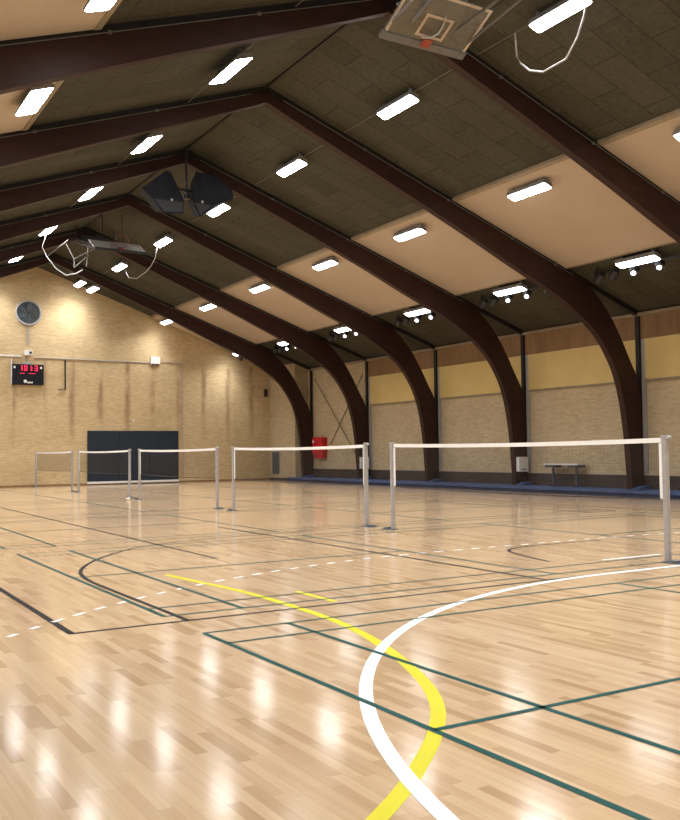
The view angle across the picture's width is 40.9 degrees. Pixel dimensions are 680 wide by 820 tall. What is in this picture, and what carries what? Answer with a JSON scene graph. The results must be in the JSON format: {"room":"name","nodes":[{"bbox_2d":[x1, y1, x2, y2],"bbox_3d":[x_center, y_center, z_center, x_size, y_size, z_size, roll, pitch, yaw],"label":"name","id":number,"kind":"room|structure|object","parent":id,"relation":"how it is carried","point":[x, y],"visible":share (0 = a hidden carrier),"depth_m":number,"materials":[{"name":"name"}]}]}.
{"room":"sports hall","nodes":[
{"label":"sports hall","id":0,"kind":"room"},
{"bbox_2d":[0,267,270,485],"bbox_3d":[-13.912,-1.471,41.518,25.800,10.200,0.250,1,-3,-31],"label":"wall","id":1,"kind":"structure","parent":0,"point":[226,406],"depth_m":43.19,"materials":[{"name":"brick"}]},
{"bbox_2d":[11,355,43,384],"bbox_3d":[-14.104,-1.835,41.167,1.420,1.400,0.145,1,-3,-31],"label":"scoreboard","id":2,"kind":"object","parent":1,"relation":"attached to","point":[25,373],"visible":1,"depth_m":41.11,"materials":[{"name":"black"}]},
{"bbox_2d":[15,300,41,344],"bbox_3d":[-14.107,-3.967,41.321,1.170,2.035,0.108,1,-3,-31],"label":"round fan","id":3,"kind":"object","parent":1,"relation":"attached to","point":[27,312],"visible":1,"depth_m":41.31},
{"bbox_2d":[35,357,148,362],"bbox_3d":[-11.488,-2.332,42.845,5.500,0.084,0.044,1,-3,-31],"label":"pipe","id":4,"kind":"object","parent":1,"relation":"attached to","point":[35,357],"visible":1,"depth_m":42.73,"materials":[{"name":"grey metal"}]},
{"bbox_2d":[87,431,178,483],"bbox_3d":[-9.824,2.231,43.566,4.470,2.470,0.085,1,-3,-31],"label":"mat","id":5,"kind":"object","parent":1,"relation":"attached to","point":[96,440],"visible":0.94,"depth_m":43.50,"materials":[{"name":"black fabric"}]},
{"bbox_2d":[0,478,269,487],"bbox_3d":[-14.103,3.418,40.988,24.550,0.090,0.020,1,-3,-31],"label":"baseboard","id":6,"kind":"structure","parent":1,"relation":"attached to","point":[12,486],"depth_m":43.20,"materials":[{"name":"brown wood"}]},
{"bbox_2d":[150,356,159,365],"bbox_3d":[-8.972,-2.371,44.319,0.470,0.430,0.100,1,-3,-31],"label":"exit light","id":7,"kind":"object","parent":1,"relation":"attached to","point":[153,360],"visible":1,"depth_m":44.26,"materials":[{"name":"white paint"}]},
{"bbox_2d":[160,362,183,479],"bbox_3d":[-8.214,0.539,44.675,1.170,5.790,0.039,1,-3,-31],"label":"cable trunking","id":8,"kind":"object","parent":1,"relation":"attached to","point":[160,362],"visible":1,"depth_m":44.98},
{"bbox_2d":[270,363,307,477],"bbox_3d":[-2.608,0.654,46.493,0.750,5.826,2.720,1,-3,-31],"label":"wall","id":9,"kind":"structure","parent":0,"point":[283,426],"depth_m":45.93,"materials":[{"name":"brick"}]},
{"bbox_2d":[272,451,279,474],"bbox_3d":[-3.281,2.716,46.791,0.039,1.190,0.870,1,-3,-31],"label":"hatch","id":10,"kind":"object","parent":9,"relation":"attached to","point":[274,453],"visible":0.84,"depth_m":46.80,"materials":[{"name":"grey metal"}]},
{"bbox_2d":[0,480,679,819],"bbox_3d":[-2.506,2.564,22.497,25.300,0.153,43.700,1,-3,-31],"label":"floor","id":11,"kind":"structure","parent":0,"point":[166,654],"depth_m":6.46,"materials":[{"name":"brown wood"}]},
{"bbox_2d":[33,451,36,486],"bbox_3d":[-13.670,2.656,40.956,0.180,1.600,0.310,1,-3,-31],"label":"net post","id":12,"kind":"object","parent":11,"relation":"on","point":[35,451],"visible":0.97,"depth_m":40.83,"materials":[{"name":"metal"}]},
{"bbox_2d":[70,450,74,491],"bbox_3d":[-10.413,2.373,35.560,0.180,1.600,0.310,1,-3,-31],"label":"net post","id":13,"kind":"object","parent":11,"relation":"on","point":[72,490],"visible":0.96,"depth_m":35.61,"materials":[{"name":"metal"}]},
{"bbox_2d":[36,451,70,470],"bbox_3d":[-12.046,2.154,38.274,0.018,0.809,6.004,1,-3,-31],"label":"net","id":14,"kind":"object","parent":13,"relation":"attached to","point":[43,454],"visible":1,"depth_m":38.60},
{"bbox_2d":[75,450,79,491],"bbox_3d":[-10.031,2.340,34.927,0.180,1.600,0.310,1,-3,-31],"label":"net post","id":15,"kind":"object","parent":11,"relation":"on","point":[77,450],"visible":0.98,"depth_m":34.81,"materials":[{"name":"metal"}]},
{"bbox_2d":[128,449,133,498],"bbox_3d":[-6.773,2.058,29.530,0.180,1.600,0.310,1,-3,-31],"label":"net post","id":16,"kind":"object","parent":11,"relation":"on","point":[129,450],"visible":0.91,"depth_m":29.60,"materials":[{"name":"metal"}]},
{"bbox_2d":[79,450,127,473],"bbox_3d":[-8.406,1.839,32.245,0.018,0.809,6.004,1,-3,-31],"label":"net","id":17,"kind":"object","parent":16,"relation":"attached to","point":[124,452],"visible":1,"depth_m":31.50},
{"bbox_2d":[135,449,140,499],"bbox_3d":[-6.376,2.023,28.872,0.180,1.600,0.310,1,-3,-31],"label":"net post","id":18,"kind":"object","parent":11,"relation":"on","point":[139,475],"visible":1,"depth_m":28.75,"materials":[{"name":"metal"}]},
{"bbox_2d":[140,448,215,477],"bbox_3d":[-4.751,1.522,26.189,0.018,0.809,6.004,1,-3,-31],"label":"net","id":19,"kind":"object","parent":18,"relation":"attached to","point":[207,449],"visible":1,"depth_m":26.18,"materials":[{"name":"fabric"}]},
{"bbox_2d":[0,253,314,476],"bbox_3d":[-12.120,-1.799,38.553,25.200,9.846,0.500,1,-3,-31],"label":"arch","id":20,"kind":"object","parent":11,"relation":"on","point":[262,357],"visible":0.98,"depth_m":42.71,"materials":[{"name":"black wood"}]},
{"bbox_2d":[0,227,371,478],"bbox_3d":[-9.498,-2.026,34.209,25.200,9.846,0.500,1,-3,-31],"label":"arch","id":21,"kind":"object","parent":11,"relation":"on","point":[316,347],"visible":0.9,"depth_m":38.22,"materials":[{"name":"black wood"}]},
{"bbox_2d":[214,447,223,508],"bbox_3d":[-3.118,1.741,23.475,0.180,1.600,0.310,1,-3,-31],"label":"net post","id":22,"kind":"object","parent":11,"relation":"on","point":[216,448],"visible":1,"depth_m":23.53,"materials":[{"name":"metal"}]},
{"bbox_2d":[0,193,441,481],"bbox_3d":[-6.875,-2.254,29.864,25.200,9.846,0.500,1,-3,-31],"label":"arch","id":23,"kind":"object","parent":11,"relation":"on","point":[381,333],"visible":0.98,"depth_m":33.36,"materials":[{"name":"black wood"}]},
{"bbox_2d":[228,446,236,510],"bbox_3d":[-2.703,1.705,22.786,0.180,1.600,0.310,1,-3,-31],"label":"net post","id":24,"kind":"object","parent":11,"relation":"on","point":[232,447],"visible":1,"depth_m":22.66,"materials":[{"name":"metal"}]},
{"bbox_2d":[234,445,363,484],"bbox_3d":[-1.078,1.204,20.104,0.018,0.809,6.004,1,-3,-31],"label":"net","id":25,"kind":"object","parent":24,"relation":"attached to","point":[346,446],"visible":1,"depth_m":19.62,"materials":[{"name":"fabric"}]},
{"bbox_2d":[0,149,531,484],"bbox_3d":[-4.253,-2.481,25.519,25.200,9.846,0.500,1,-3,-31],"label":"arch","id":26,"kind":"object","parent":11,"relation":"on","point":[465,316],"visible":0.96,"depth_m":28.45,"materials":[{"name":"black wood"}]},
{"bbox_2d":[516,457,528,471],"bbox_3d":[6.326,1.877,31.632,0.440,0.510,0.165,1,-3,-31],"label":"wall dispenser","id":27,"kind":"object","parent":26,"relation":"attached to","point":[520,462],"visible":0.85,"depth_m":31.56,"materials":[{"name":"white paint"}]},
{"bbox_2d":[0,86,650,489],"bbox_3d":[-1.630,-2.708,21.174,25.200,9.846,0.500,1,-3,-31],"label":"arch","id":28,"kind":"object","parent":11,"relation":"on","point":[576,293],"visible":0.98,"depth_m":23.44,"materials":[{"name":"black wood"}]},
{"bbox_2d":[0,0,679,243],"bbox_3d":[0.992,-2.936,16.829,25.200,9.846,0.500,1,-3,-31],"label":"arch","id":29,"kind":"object","parent":11,"relation":"on","point":[29,62],"visible":0.96,"depth_m":15.90,"materials":[{"name":"black wood"}]},
{"bbox_2d":[362,443,377,527],"bbox_3d":[0.555,1.423,17.389,0.180,1.600,0.310,1,-3,-31],"label":"net post","id":30,"kind":"object","parent":11,"relation":"on","point":[365,445],"visible":1,"depth_m":17.45,"materials":[{"name":"metal"}]},
{"bbox_2d":[382,442,397,529],"bbox_3d":[0.909,1.392,16.802,0.180,1.600,0.310,1,-3,-31],"label":"net post","id":31,"kind":"object","parent":11,"relation":"on","point":[392,488],"visible":1,"depth_m":16.68,"materials":[{"name":"metal"}]},
{"bbox_2d":[287,477,679,499],"bbox_3d":[8.480,2.485,27.519,1.200,0.195,40.900,1,-3,-31],"label":"plinth","id":32,"kind":"object","parent":11,"relation":"on","point":[674,494],"visible":0.74,"depth_m":31.14,"materials":[{"name":"blue plastic"}]},
{"bbox_2d":[544,463,585,486],"bbox_3d":[7.387,2.136,29.982,0.420,0.750,1.550,1,-3,-31],"label":"bench","id":33,"kind":"object","parent":11,"relation":"on","point":[553,465],"visible":0.8,"depth_m":29.85,"materials":[{"name":"white paint"}]},
{"bbox_2d":[661,435,679,564],"bbox_3d":[4.167,1.110,11.405,0.180,1.600,0.310,1,-3,-31],"label":"net post","id":34,"kind":"object","parent":11,"relation":"on","point":[664,438],"visible":1,"depth_m":11.47,"materials":[{"name":"metal"}]},
{"bbox_2d":[393,438,662,499],"bbox_3d":[2.534,0.890,14.120,0.018,0.809,6.004,1,-3,-31],"label":"net","id":35,"kind":"object","parent":34,"relation":"attached to","point":[462,471],"visible":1,"depth_m":13.55,"materials":[{"name":"fabric"}]},
{"bbox_2d":[0,0,679,368],"bbox_3d":[-2.603,-5.335,22.852,26.100,4.833,44.200,1,-3,-31],"label":"ceiling","id":36,"kind":"structure","parent":0,"point":[621,72],"depth_m":21.26,"materials":[{"name":"brown wood"}]},
{"bbox_2d":[0,80,63,133],"bbox_3d":[-6.829,-5.131,15.368,4.100,1.528,4.860,1,-3,-31],"label":"ceiling panel","id":37,"kind":"object","parent":36,"relation":"attached to","point":[10,102],"visible":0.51,"depth_m":17.11,"materials":[{"name":"wood"}]},
{"bbox_2d":[15,83,53,115],"bbox_3d":[-5.437,-5.556,16.208,0.390,0.338,1.330,1,-3,-31],"label":"ceiling light","id":38,"kind":"object","parent":37,"relation":"attached to","point":[36,96],"visible":0.84,"depth_m":16.02,"materials":[{"name":"white"}]},
{"bbox_2d":[35,226,56,238],"bbox_3d":[-9.947,-6.186,31.086,0.390,0.338,4.250,1,-3,-31],"label":"ceiling light","id":39,"kind":"object","parent":36,"relation":"attached to","point":[43,232],"visible":0.51,"depth_m":31.05,"materials":[{"name":"white"}]},
{"bbox_2d":[39,226,56,235],"bbox_3d":[-9.881,-6.107,30.975,0.380,0.168,1.320,1,-3,-31],"label":"diffuser","id":40,"kind":"object","parent":39,"relation":"attached to","point":[43,232],"depth_m":31.02,"materials":[{"name":"white"}]},
{"bbox_2d":[42,233,82,275],"bbox_3d":[-9.532,-5.330,31.332,1.380,1.422,0.093,1,-3,-27],"label":"cable","id":41,"kind":"object","parent":39,"relation":"hanging from","point":[46,233],"visible":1,"depth_m":31.18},
{"bbox_2d":[0,0,121,40],"bbox_3d":[-4.207,-5.359,11.024,4.100,1.528,4.860,1,-3,-31],"label":"ceiling panel","id":42,"kind":"object","parent":36,"relation":"attached to","point":[19,19],"visible":1,"depth_m":13.14,"materials":[{"name":"wood"}]},
{"bbox_2d":[83,0,116,11],"bbox_3d":[-3.088,-5.759,12.316,0.390,0.338,1.330,1,-3,-31],"label":"ceiling light","id":43,"kind":"object","parent":42,"relation":"attached to","point":[91,5],"visible":1,"depth_m":12.68,"materials":[{"name":"white"}]},
{"bbox_2d":[73,278,86,287],"bbox_3d":[-11.833,-5.821,41.509,0.260,0.318,1.330,1,-3,-31],"label":"ceiling light","id":44,"kind":"object","parent":36,"relation":"attached to","point":[82,281],"visible":0.95,"depth_m":41.32,"materials":[{"name":"white"}]},
{"bbox_2d":[74,281,85,287],"bbox_3d":[-11.832,-5.725,41.505,0.250,0.126,1.320,1,-3,-31],"label":"diffuser","id":45,"kind":"object","parent":44,"relation":"attached to","point":[77,284],"depth_m":41.44,"materials":[{"name":"white"}]},
{"bbox_2d":[71,186,103,206],"bbox_3d":[-7.371,-6.409,26.818,0.390,0.338,4.250,1,-3,-31],"label":"ceiling light","id":46,"kind":"object","parent":36,"relation":"attached to","point":[87,194],"visible":0.69,"depth_m":26.64,"materials":[{"name":"white"}]},
{"bbox_2d":[78,187,102,200],"bbox_3d":[-7.305,-6.330,26.707,0.380,0.168,1.320,1,-3,-31],"label":"diffuser","id":47,"kind":"object","parent":46,"relation":"attached to","point":[89,193],"depth_m":26.61,"materials":[{"name":"white"}]},
{"bbox_2d":[86,284,99,292],"bbox_3d":[-11.334,-5.608,41.799,0.260,0.318,1.330,1,-3,-31],"label":"ceiling light","id":48,"kind":"object","parent":36,"relation":"attached to","point":[94,287],"visible":0.87,"depth_m":41.59,"materials":[{"name":"white"}]},
{"bbox_2d":[47,214,147,267],"bbox_3d":[-8.605,-5.892,32.416,2.620,2.116,3.794,1,-3,-31],"label":"basketball backboard","id":49,"kind":"object","parent":36,"relation":"hanging from","point":[98,243],"visible":0.98,"depth_m":31.57,"materials":[{"name":"paint"}]},
{"bbox_2d":[103,259,127,273],"bbox_3d":[-9.101,-5.934,37.522,0.260,0.318,4.250,1,-3,-31],"label":"ceiling light","id":50,"kind":"object","parent":36,"relation":"attached to","point":[122,264],"visible":0.99,"depth_m":37.21,"materials":[{"name":"white"}]},
{"bbox_2d":[113,263,126,271],"bbox_3d":[-9.036,-5.844,37.411,0.250,0.126,1.320,1,-3,-31],"label":"diffuser","id":51,"kind":"object","parent":50,"relation":"attached to","point":[117,267],"depth_m":37.30,"materials":[{"name":"white"}]},
{"bbox_2d":[118,131,162,164],"bbox_3d":[-4.841,-6.628,22.627,0.390,0.338,4.250,1,-3,-31],"label":"ceiling light","id":52,"kind":"object","parent":36,"relation":"attached to","point":[142,146],"visible":0.87,"depth_m":22.30,"materials":[{"name":"white"}]},
{"bbox_2d":[131,136,161,153],"bbox_3d":[-4.776,-6.549,22.516,0.380,0.168,1.320,1,-3,-31],"label":"diffuser","id":53,"kind":"object","parent":52,"relation":"attached to","point":[148,141],"depth_m":22.40,"materials":[{"name":"white"}]},
{"bbox_2d":[144,232,173,249],"bbox_3d":[-6.479,-6.162,33.178,0.260,0.318,4.250,1,-3,-31],"label":"ceiling light","id":54,"kind":"object","parent":36,"relation":"attached to","point":[167,238],"visible":0.91,"depth_m":32.90,"materials":[{"name":"white"}]},
{"bbox_2d":[125,246,157,278],"bbox_3d":[-7.689,-5.554,35.170,0.034,0.871,3.831,1,-3,-31],"label":"cable","id":55,"kind":"object","parent":54,"relation":"hanging from","point":[157,246],"visible":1,"depth_m":34.65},
{"bbox_2d":[154,237,171,247],"bbox_3d":[-6.413,-6.071,33.066,0.250,0.126,1.320,1,-3,-31],"label":"diffuser","id":56,"kind":"object","parent":54,"relation":"attached to","point":[162,241],"depth_m":32.97,"materials":[{"name":"white"}]},
{"bbox_2d":[140,147,232,217],"bbox_3d":[-4.354,-6.323,25.472,2.680,2.020,0.780,1,-3,-31],"label":"cluster","id":57,"kind":"object","parent":36,"relation":"hanging from","point":[206,191],"visible":1,"depth_m":25.28,"materials":[{"name":"paint"}]},
{"bbox_2d":[155,199,182,211],"bbox_3d":[-4.652,-5.547,24.833,0.810,0.320,0.014,1,-3,-31],"label":"grille","id":58,"kind":"object","parent":57,"relation":"attached to","point":[165,205],"depth_m":24.84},
{"bbox_2d":[195,202,211,214],"bbox_3d":[-3.800,-5.564,25.348,0.500,0.340,0.014,1,-3,-31],"label":"grille","id":59,"kind":"object","parent":57,"relation":"attached to","point":[201,208],"depth_m":25.33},
{"bbox_2d":[151,314,223,348],"bbox_3d":[-6.645,-3.846,44.011,4.100,1.528,2.980,1,-3,-31],"label":"ceiling panel","id":60,"kind":"object","parent":36,"relation":"attached to","point":[155,316],"visible":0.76,"depth_m":44.67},
{"bbox_2d":[53,23,350,252],"bbox_3d":[-2.629,-7.516,22.950,0.060,0.035,43.700,1,-3,-31],"label":"trim","id":61,"kind":"structure","parent":36,"relation":"attached to","point":[340,29],"depth_m":21.16,"materials":[{"name":"black wood"}]},
{"bbox_2d":[192,195,236,221],"bbox_3d":[-3.903,-6.385,28.910,0.260,0.318,4.250,1,-3,-31],"label":"ceiling light","id":62,"kind":"object","parent":36,"relation":"attached to","point":[218,209],"visible":0.77,"depth_m":28.65,"materials":[{"name":"white"}]},
{"bbox_2d":[207,204,229,216],"bbox_3d":[-3.837,-6.295,28.799,0.250,0.126,1.320,1,-3,-31],"label":"diffuser","id":63,"kind":"object","parent":62,"relation":"attached to","point":[218,209],"depth_m":28.70,"materials":[{"name":"white"}]},
{"bbox_2d":[188,42,255,101],"bbox_3d":[-2.255,-6.853,18.342,0.390,0.338,4.250,1,-3,-31],"label":"ceiling light","id":64,"kind":"object","parent":36,"relation":"attached to","point":[243,57],"visible":0.93,"depth_m":18.00,"materials":[{"name":"white"}]},
{"bbox_2d":[209,58,251,83],"bbox_3d":[-2.189,-6.773,18.231,0.380,0.168,1.320,1,-3,-31],"label":"diffuser","id":65,"kind":"object","parent":64,"relation":"attached to","point":[236,64],"depth_m":18.12,"materials":[{"name":"white"}]},
{"bbox_2d":[175,297,277,343],"bbox_3d":[-4.508,-4.031,40.470,4.100,1.528,4.860,1,-3,-31],"label":"ceiling panel","id":66,"kind":"object","parent":36,"relation":"attached to","point":[217,316],"visible":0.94,"depth_m":41.36,"materials":[{"name":"wood"}]},
{"bbox_2d":[199,302,216,310],"bbox_3d":[-5.706,-4.518,39.352,0.260,0.318,1.330,1,-3,-31],"label":"ceiling light","id":67,"kind":"object","parent":66,"relation":"attached to","point":[207,306],"visible":0.8,"depth_m":39.26,"materials":[{"name":"white"}]},
{"bbox_2d":[200,304,215,310],"bbox_3d":[-5.705,-4.422,39.347,0.250,0.126,1.320,1,-3,-31],"label":"diffuser","id":68,"kind":"object","parent":67,"relation":"attached to","point":[204,307],"depth_m":39.30,"materials":[{"name":"white"}]},
{"bbox_2d":[220,275,339,331],"bbox_3d":[-1.885,-4.258,36.126,4.100,1.528,4.860,1,-3,-31],"label":"ceiling panel","id":69,"kind":"object","parent":36,"relation":"attached to","point":[272,300],"visible":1,"depth_m":36.88,"materials":[{"name":"wood"}]},
{"bbox_2d":[249,281,269,292],"bbox_3d":[-3.084,-4.746,35.007,0.260,0.318,1.330,1,-3,-31],"label":"ceiling light","id":70,"kind":"object","parent":69,"relation":"attached to","point":[262,286],"visible":0.95,"depth_m":34.86,"materials":[{"name":"white"}]},
{"bbox_2d":[250,285,269,292],"bbox_3d":[-3.082,-4.649,35.002,0.250,0.126,1.320,1,-3,-31],"label":"diffuser","id":71,"kind":"object","parent":70,"relation":"attached to","point":[257,288],"depth_m":34.97,"materials":[{"name":"white"}]},
{"bbox_2d":[273,344,295,353],"bbox_3d":[-2.233,-2.958,41.459,0.341,0.499,3.400,1,-3,-31],"label":"spotlights","id":72,"kind":"object","parent":36,"relation":"hanging from","point":[276,349],"visible":0.54,"depth_m":42.26,"materials":[{"name":"paint"}]},
{"bbox_2d":[255,145,322,184],"bbox_3d":[-1.373,-6.604,24.719,0.260,0.318,4.250,1,-3,-31],"label":"ceiling light","id":73,"kind":"object","parent":36,"relation":"attached to","point":[298,162],"visible":0.92,"depth_m":24.47,"materials":[{"name":"white"}]},
{"bbox_2d":[277,160,306,176],"bbox_3d":[-1.308,-6.514,24.608,0.250,0.126,1.320,1,-3,-31],"label":"diffuser","id":74,"kind":"object","parent":73,"relation":"attached to","point":[290,167],"depth_m":24.55,"materials":[{"name":"white"}]},
{"bbox_2d":[333,325,349,332],"bbox_3d":[0.178,-3.353,36.903,0.260,0.318,1.330,1,-3,-31],"label":"ceiling light","id":75,"kind":"object","parent":36,"relation":"attached to","point":[339,329],"visible":0.52,"depth_m":37.03,"materials":[{"name":"white"}]},
{"bbox_2d":[328,330,358,341],"bbox_3d":[0.389,-3.186,37.115,0.341,0.499,3.400,1,-3,-31],"label":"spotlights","id":76,"kind":"object","parent":36,"relation":"hanging from","point":[345,334],"visible":0.67,"depth_m":37.84,"materials":[{"name":"paint"}]},
{"bbox_2d":[277,247,419,315],"bbox_3d":[0.737,-4.486,31.781,4.100,1.528,4.860,1,-3,-31],"label":"ceiling panel","id":77,"kind":"object","parent":36,"relation":"attached to","point":[345,281],"visible":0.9,"depth_m":32.36,"materials":[{"name":"wood"}]},
{"bbox_2d":[312,256,337,270],"bbox_3d":[-0.508,-4.969,30.739,0.260,0.318,1.330,1,-3,-31],"label":"ceiling light","id":78,"kind":"object","parent":77,"relation":"attached to","point":[331,261],"visible":1,"depth_m":30.60,"materials":[{"name":"white"}]},
{"bbox_2d":[344,69,451,132],"bbox_3d":[1.213,-6.829,20.434,0.260,0.318,4.250,1,-3,-31],"label":"ceiling light","id":79,"kind":"object","parent":36,"relation":"attached to","point":[410,97],"visible":0.92,"depth_m":20.19,"materials":[{"name":"white"}]},
{"bbox_2d":[377,95,417,119],"bbox_3d":[1.279,-6.738,20.323,0.250,0.126,1.320,1,-3,-31],"label":"diffuser","id":80,"kind":"object","parent":79,"relation":"attached to","point":[402,102],"depth_m":20.26,"materials":[{"name":"white"}]},
{"bbox_2d":[395,311,435,326],"bbox_3d":[2.965,-3.409,32.847,0.341,0.499,3.400,1,-3,-31],"label":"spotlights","id":81,"kind":"object","parent":36,"relation":"hanging from","point":[405,320],"visible":0.73,"depth_m":33.52,"materials":[{"name":"paint"}]},
{"bbox_2d":[403,306,430,316],"bbox_3d":[2.754,-3.577,32.635,0.260,0.318,1.330,1,-3,-31],"label":"ceiling light","id":82,"kind":"object","parent":36,"relation":"attached to","point":[409,312],"visible":0.78,"depth_m":32.59,"materials":[{"name":"white"}]},
{"bbox_2d":[405,309,429,316],"bbox_3d":[2.756,-3.480,32.631,0.250,0.126,1.320,1,-3,-31],"label":"diffuser","id":83,"kind":"object","parent":82,"relation":"attached to","point":[411,312],"depth_m":32.63,"materials":[{"name":"white"}]},
{"bbox_2d":[351,209,526,295],"bbox_3d":[3.360,-4.713,27.436,4.100,1.528,4.860,1,-3,-31],"label":"ceiling panel","id":84,"kind":"object","parent":36,"relation":"attached to","point":[442,256],"visible":0.71,"depth_m":27.85,"materials":[{"name":"wood"}]},
{"bbox_2d":[393,224,426,241],"bbox_3d":[2.022,-5.188,26.548,0.260,0.318,1.330,1,-3,-31],"label":"ceiling light","id":85,"kind":"object","parent":84,"relation":"attached to","point":[417,230],"visible":1,"depth_m":26.42,"materials":[{"name":"white"}]},
{"bbox_2d":[378,0,520,59],"bbox_3d":[2.311,-7.221,15.038,2.000,1.324,3.497,1,-3,-31],"label":"basketball backboard","id":86,"kind":"object","parent":36,"relation":"hanging from","point":[426,44],"visible":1,"depth_m":16.09,"materials":[{"name":"beige plastic"}]},
{"bbox_2d":[492,280,527,295],"bbox_3d":[5.284,-3.796,28.444,0.260,0.318,1.330,1,-3,-31],"label":"ceiling light","id":87,"kind":"object","parent":36,"relation":"attached to","point":[520,286],"visible":1,"depth_m":28.32,"materials":[{"name":"white"}]},
{"bbox_2d":[494,286,526,295],"bbox_3d":[5.285,-3.700,28.440,0.250,0.126,1.320,1,-3,-31],"label":"diffuser","id":88,"kind":"object","parent":87,"relation":"attached to","point":[506,290],"depth_m":28.38,"materials":[{"name":"white"}]},
{"bbox_2d":[479,286,550,308],"bbox_3d":[5.495,-3.628,28.656,0.341,0.499,3.400,1,-3,-31],"label":"bar","id":89,"kind":"object","parent":36,"relation":"hanging from","point":[526,294],"visible":0.83,"depth_m":28.89,"materials":[{"name":"paint"}]},
{"bbox_2d":[477,0,592,54],"bbox_3d":[3.794,-7.052,16.158,0.260,0.318,4.250,1,-3,-31],"label":"ceiling light","id":90,"kind":"object","parent":36,"relation":"attached to","point":[561,10],"visible":1,"depth_m":16.09,"materials":[{"name":"white"}]},
{"bbox_2d":[514,7,586,72],"bbox_3d":[3.725,-6.568,16.260,0.034,1.018,1.793,1,-3,-31],"label":"cable","id":91,"kind":"object","parent":90,"relation":"hanging from","point":[584,13],"visible":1,"depth_m":16.07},
{"bbox_2d":[529,0,591,32],"bbox_3d":[3.860,-6.962,16.046,0.250,0.126,1.320,1,-3,-31],"label":"diffuser","id":92,"kind":"object","parent":90,"relation":"attached to","point":[565,8],"depth_m":16.05,"materials":[{"name":"white"}]},
{"bbox_2d":[452,154,675,268],"bbox_3d":[5.982,-4.940,23.091,4.100,1.528,4.860,1,-3,-31],"label":"ceiling panel","id":93,"kind":"object","parent":36,"relation":"attached to","point":[578,221],"visible":0.72,"depth_m":23.30,"materials":[{"name":"wood"}]},
{"bbox_2d":[507,178,551,200],"bbox_3d":[4.608,-5.412,22.263,0.260,0.318,1.330,1,-3,-31],"label":"ceiling light","id":94,"kind":"object","parent":93,"relation":"attached to","point":[541,185],"visible":1,"depth_m":22.14,"materials":[{"name":"white"}]},
{"bbox_2d":[594,254,679,283],"bbox_3d":[8.081,-3.852,24.371,0.341,0.499,3.400,1,-3,-31],"label":"bar","id":95,"kind":"object","parent":36,"relation":"hanging from","point":[659,265],"visible":0.94,"depth_m":24.64,"materials":[{"name":"paint"}]},
{"bbox_2d":[614,248,660,267],"bbox_3d":[7.870,-4.020,24.159,0.260,0.318,1.330,1,-3,-31],"label":"ceiling light","id":96,"kind":"object","parent":36,"relation":"attached to","point":[651,256],"visible":1,"depth_m":24.04,"materials":[{"name":"white"}]},
{"bbox_2d":[616,255,659,267],"bbox_3d":[7.872,-3.924,24.155,0.250,0.126,1.320,1,-3,-31],"label":"diffuser","id":97,"kind":"object","parent":96,"relation":"attached to","point":[638,259],"depth_m":24.12,"materials":[{"name":"white"}]},
{"bbox_2d":[597,108,679,201],"bbox_3d":[8.605,-5.168,18.746,4.100,1.528,4.860,1,-3,-31],"label":"ceiling panel","id":98,"kind":"object","parent":36,"relation":"attached to","point":[650,148],"visible":1,"depth_m":19.57,"materials":[{"name":"wood"}]},
{"bbox_2d":[672,128,679,140],"bbox_3d":[7.189,-5.636,17.987,0.260,0.318,1.330,1,-3,-31],"label":"ceiling light","id":99,"kind":"object","parent":98,"relation":"attached to","point":[676,133],"visible":1,"depth_m":18.43,"materials":[{"name":"white"}]},
{"bbox_2d":[308,306,679,474],"bbox_3d":[8.399,-0.098,29.219,0.250,5.809,43.700,1,-3,-31],"label":"wall","id":100,"kind":"structure","parent":0,"point":[589,413],"depth_m":33.33,"materials":[{"name":"brick"}]},
{"bbox_2d":[312,437,327,457],"bbox_3d":[-0.996,1.836,44.200,0.315,1.020,1.000,1,-3,-31],"label":"upper cabinet","id":101,"kind":"object","parent":100,"relation":"attached to","point":[316,441],"visible":0.88,"depth_m":43.93,"materials":[{"name":"red metal"}]},
{"bbox_2d":[315,374,362,452],"bbox_3d":[-0.089,0.514,42.888,0.092,4.300,4.320,1,-3,-31],"label":"brace","id":102,"kind":"object","parent":100,"relation":"attached to","point":[362,374],"visible":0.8,"depth_m":42.88,"materials":[{"name":"paint"}]},
{"bbox_2d":[368,368,433,467],"bbox_3d":[2.560,0.453,38.568,0.075,4.070,4.890,1,-3,-31],"label":"panel","id":103,"kind":"object","parent":100,"relation":"attached to","point":[394,388],"visible":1,"depth_m":39.27,"materials":[{"name":"yellow metal"}]},
{"bbox_2d":[437,356,520,469],"bbox_3d":[5.182,0.226,34.223,0.075,4.070,4.890,1,-3,-31],"label":"panel","id":104,"kind":"object","parent":100,"relation":"attached to","point":[473,379],"visible":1,"depth_m":34.76,"materials":[{"name":"yellow metal"}]},
{"bbox_2d":[306,306,679,370],"bbox_3d":[8.913,-2.889,28.067,0.130,0.090,40.950,1,-3,-31],"label":"trim","id":105,"kind":"structure","parent":100,"relation":"attached to","point":[675,307],"depth_m":31.66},
{"bbox_2d":[313,468,679,489],"bbox_3d":[9.014,2.231,27.861,0.040,0.480,40.950,1,-3,-31],"label":"trim","id":106,"kind":"structure","parent":100,"relation":"attached to","point":[376,474],"depth_m":33.00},
{"bbox_2d":[368,309,679,376],"bbox_3d":[10.389,-2.628,25.700,0.040,0.720,35.400,1,-3,-31],"label":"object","id":107,"kind":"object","parent":100,"relation":"attached to","point":[663,323],"depth_m":31.18,"materials":[{"name":"brown wood"}]},
{"bbox_2d":[525,340,635,469],"bbox_3d":[7.805,-0.001,29.878,0.075,4.070,4.890,1,-3,-31],"label":"panel","id":108,"kind":"object","parent":100,"relation":"attached to","point":[582,366],"visible":0.81,"depth_m":30.30,"materials":[{"name":"yellow metal"}]},
{"bbox_2d":[641,334,679,472],"bbox_3d":[10.427,-0.229,25.533,0.075,4.070,4.890,1,-3,-31],"label":"panel","id":109,"kind":"object","parent":100,"relation":"attached to","point":[660,356],"visible":0.96,"depth_m":27.19,"materials":[{"name":"yellow metal"}]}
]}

